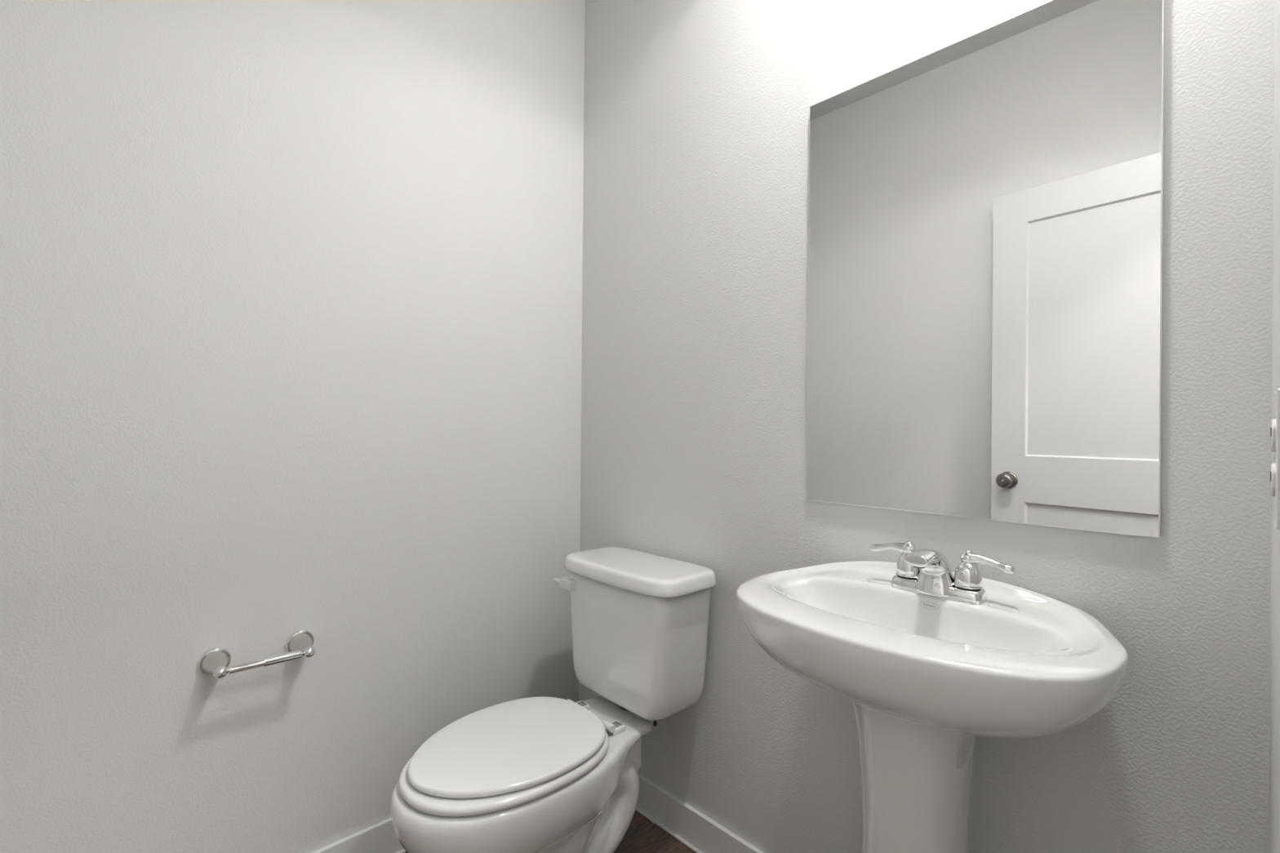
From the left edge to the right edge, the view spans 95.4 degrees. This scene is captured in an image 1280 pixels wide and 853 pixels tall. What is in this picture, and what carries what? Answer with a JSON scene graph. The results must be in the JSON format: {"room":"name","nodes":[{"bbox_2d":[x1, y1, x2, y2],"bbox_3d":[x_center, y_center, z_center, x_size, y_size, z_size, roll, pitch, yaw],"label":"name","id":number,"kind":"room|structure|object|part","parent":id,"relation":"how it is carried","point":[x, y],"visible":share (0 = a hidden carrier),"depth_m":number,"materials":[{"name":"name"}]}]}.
{"room":"bathroom","nodes":[
{"label":"bathroom","id":0,"kind":"room"},
{"bbox_2d":[0,0,585,852],"bbox_3d":[-0.764,-0.215,1.517,1.680,2.700,0.115,1,0,-43],"label":"wall","id":1,"kind":"structure","parent":0,"point":[291,291],"depth_m":1.35,"materials":[{"name":"white paint"}]},
{"bbox_2d":[197,630,315,679],"bbox_3d":[-0.843,0.517,1.304,0.227,0.061,0.093,1,0,-43],"label":"toilet paper holder","id":2,"kind":"object","parent":1,"relation":"attached to","point":[215,662],"visible":1,"depth_m":1.28,"materials":[{"name":"silver metal"}]},
{"bbox_3d":[-0.908,0.516,1.252,0.051,0.051,0.066,1,0,-43],"label":"post","id":3,"kind":"part","parent":2,"relation":"part of","materials":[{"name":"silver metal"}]},
{"bbox_3d":[-0.847,0.517,1.255,0.076,0.016,0.016,1,0,-43],"label":"roller rod","id":4,"kind":"part","parent":2,"relation":"part of","materials":[{"name":"silver metal"}]},
{"bbox_3d":[-0.788,0.518,1.366,0.051,0.051,0.066,1,0,-43],"label":"post","id":5,"kind":"part","parent":2,"relation":"part of","materials":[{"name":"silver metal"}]},
{"bbox_2d":[311,817,404,852],"bbox_3d":[-0.732,1.085,1.468,1.450,0.100,0.013,1,0,-43],"label":"baseboard","id":6,"kind":"structure","parent":1,"relation":"attached to","point":[380,837],"depth_m":1.50,"materials":[{"name":"white paint"}]},
{"bbox_2d":[396,848,406,852],"bbox_3d":[-0.729,1.132,1.460,1.420,0.009,0.009,1,0,-43],"label":"trim","id":7,"kind":"structure","parent":1,"relation":"attached to","point":[403,851],"depth_m":1.55,"materials":[{"name":"white"}]},
{"bbox_2d":[404,809,695,852],"bbox_3d":[0.062,1.166,0.337,2.580,0.050,2.980,1,0,-43],"label":"floor","id":8,"kind":"structure","parent":0,"point":[642,836],"depth_m":1.61,"materials":[{"name":"brown wood"}]},
{"bbox_2d":[390,546,716,852],"bbox_3d":[-0.209,0.753,1.412,0.760,0.774,0.446,1,0,-43],"label":"toilet","id":9,"kind":"object","parent":8,"relation":"on","point":[531,775],"visible":1,"depth_m":1.40,"materials":[{"name":"white ceramic"}]},
{"bbox_3d":[-0.300,0.743,1.323,0.472,0.020,0.356,1,0,-43],"label":"seat","id":10,"kind":"part","parent":9,"relation":"part of","materials":[{"name":"white plastic"}]},
{"bbox_3d":[-0.299,0.720,1.329,0.449,0.020,0.350,1,0,-43],"label":"lid","id":11,"kind":"part","parent":9,"relation":"part of","materials":[{"name":"white plastic"}]},
{"bbox_3d":[-0.228,0.442,1.659,0.051,0.013,0.017,0,0,41],"label":"lever arm","id":12,"kind":"part","parent":9,"relation":"part of","materials":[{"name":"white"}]},
{"bbox_3d":[-0.203,0.444,1.642,0.028,0.029,0.050,1,0,-43],"label":"flush lever","id":13,"kind":"part","parent":9,"relation":"part of","materials":[{"name":"white"}]},
{"bbox_3d":[-0.012,0.572,1.596,0.204,0.329,0.399,1,0,-43],"label":"tank","id":14,"kind":"part","parent":9,"relation":"part of","materials":[{"name":"white ceramic"}]},
{"bbox_3d":[-0.014,0.387,1.592,0.231,0.039,0.441,1,0,-43],"label":"tank lid","id":15,"kind":"part","parent":9,"relation":"part of","materials":[{"name":"white ceramic"}]},
{"bbox_2d":[736,560,1128,852],"bbox_3d":[0.440,0.710,0.996,0.390,0.871,0.600,1,0,-43],"label":"pedestal sink","id":16,"kind":"object","parent":8,"relation":"on","point":[922,677],"visible":0.99,"depth_m":0.92,"materials":[{"name":"white ceramic"}]},
{"bbox_2d":[736,560,1128,738],"bbox_3d":[0.443,0.363,0.997,0.391,0.182,0.600,1,0,-43],"label":"basin","id":17,"kind":"object","parent":16,"relation":"in","point":[1020,663],"depth_m":0.88,"materials":[{"name":"white ceramic"}]},
{"bbox_2d":[870,541,1015,604],"bbox_3d":[0.516,0.261,1.037,0.129,0.090,0.246,1,0,-43],"label":"faucet","id":18,"kind":"object","parent":16,"relation":"on","point":[925,571],"visible":1,"depth_m":1.02,"materials":[{"name":"silver metal"}]},
{"bbox_3d":[0.487,0.231,1.119,0.026,0.029,0.084,1,0,-43],"label":"lever handle","id":19,"kind":"part","parent":18,"relation":"part of","materials":[{"name":"silver metal"}]},
{"bbox_3d":[0.517,0.261,1.037,0.130,0.089,0.075,1,0,-43],"label":"spout","id":20,"kind":"part","parent":18,"relation":"part of","materials":[{"name":"silver metal"}]},
{"bbox_3d":[0.597,0.231,1.002,0.026,0.029,0.084,1,0,-43],"label":"lever handle","id":21,"kind":"part","parent":18,"relation":"part of","materials":[{"name":"silver metal"}]},
{"bbox_2d":[578,0,1275,852],"bbox_3d":[0.389,-0.205,1.437,0.115,2.700,1.587,1,0,-43],"label":"wall","id":22,"kind":"structure","parent":0,"point":[696,113],"depth_m":1.32,"materials":[{"name":"white paint"}]},
{"bbox_2d":[635,773,764,852],"bbox_3d":[0.335,1.095,1.386,0.013,0.100,1.574,1,0,-43],"label":"baseboard","id":23,"kind":"structure","parent":22,"relation":"attached to","point":[703,833],"depth_m":1.59,"materials":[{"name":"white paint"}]},
{"bbox_2d":[806,0,1164,537],"bbox_3d":[0.600,-0.283,1.123,0.010,0.908,0.610,1,0,-43],"label":"wall mirror","id":24,"kind":"object","parent":22,"relation":"attached to","point":[986,206],"visible":1,"depth_m":1.06,"materials":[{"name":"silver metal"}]},
{"bbox_2d":[1268,0,1279,852],"bbox_3d":[0.405,-0.206,0.281,1.680,2.700,0.115,1,0,-43],"label":"door frame","id":25,"kind":"structure","parent":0,"point":[1274,738],"depth_m":0.67,"materials":[{"name":"white paint"}]},
{"bbox_2d":[1270,388,1279,529],"bbox_3d":[0.557,0.027,0.510,0.073,0.118,0.006,1,0,-43],"label":"wall outlet","id":26,"kind":"object","parent":25,"relation":"attached to","point":[1275,423],"visible":1,"depth_m":0.49,"materials":[{"name":"white plastic"}]},
{"bbox_2d":[1270,418,1275,452],"bbox_3d":[0.556,0.008,0.511,0.030,0.029,0.003,1,0,-43],"label":"receptacle","id":27,"kind":"object","parent":26,"relation":"attached to","point":[1273,431],"depth_m":0.50,"materials":[{"name":"white plastic"}]},
{"bbox_2d":[1270,463,1275,496],"bbox_3d":[0.556,0.047,0.511,0.030,0.029,0.003,1,0,-43],"label":"receptacle","id":28,"kind":"object","parent":26,"relation":"attached to","point":[1273,473],"depth_m":0.50,"materials":[{"name":"white plastic"}]},
{"bbox_3d":[0.558,0.027,0.509,0.073,0.118,0.004,1,0,-43],"label":"plate","id":29,"kind":"part","parent":26,"relation":"part of","materials":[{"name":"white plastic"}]}
]}

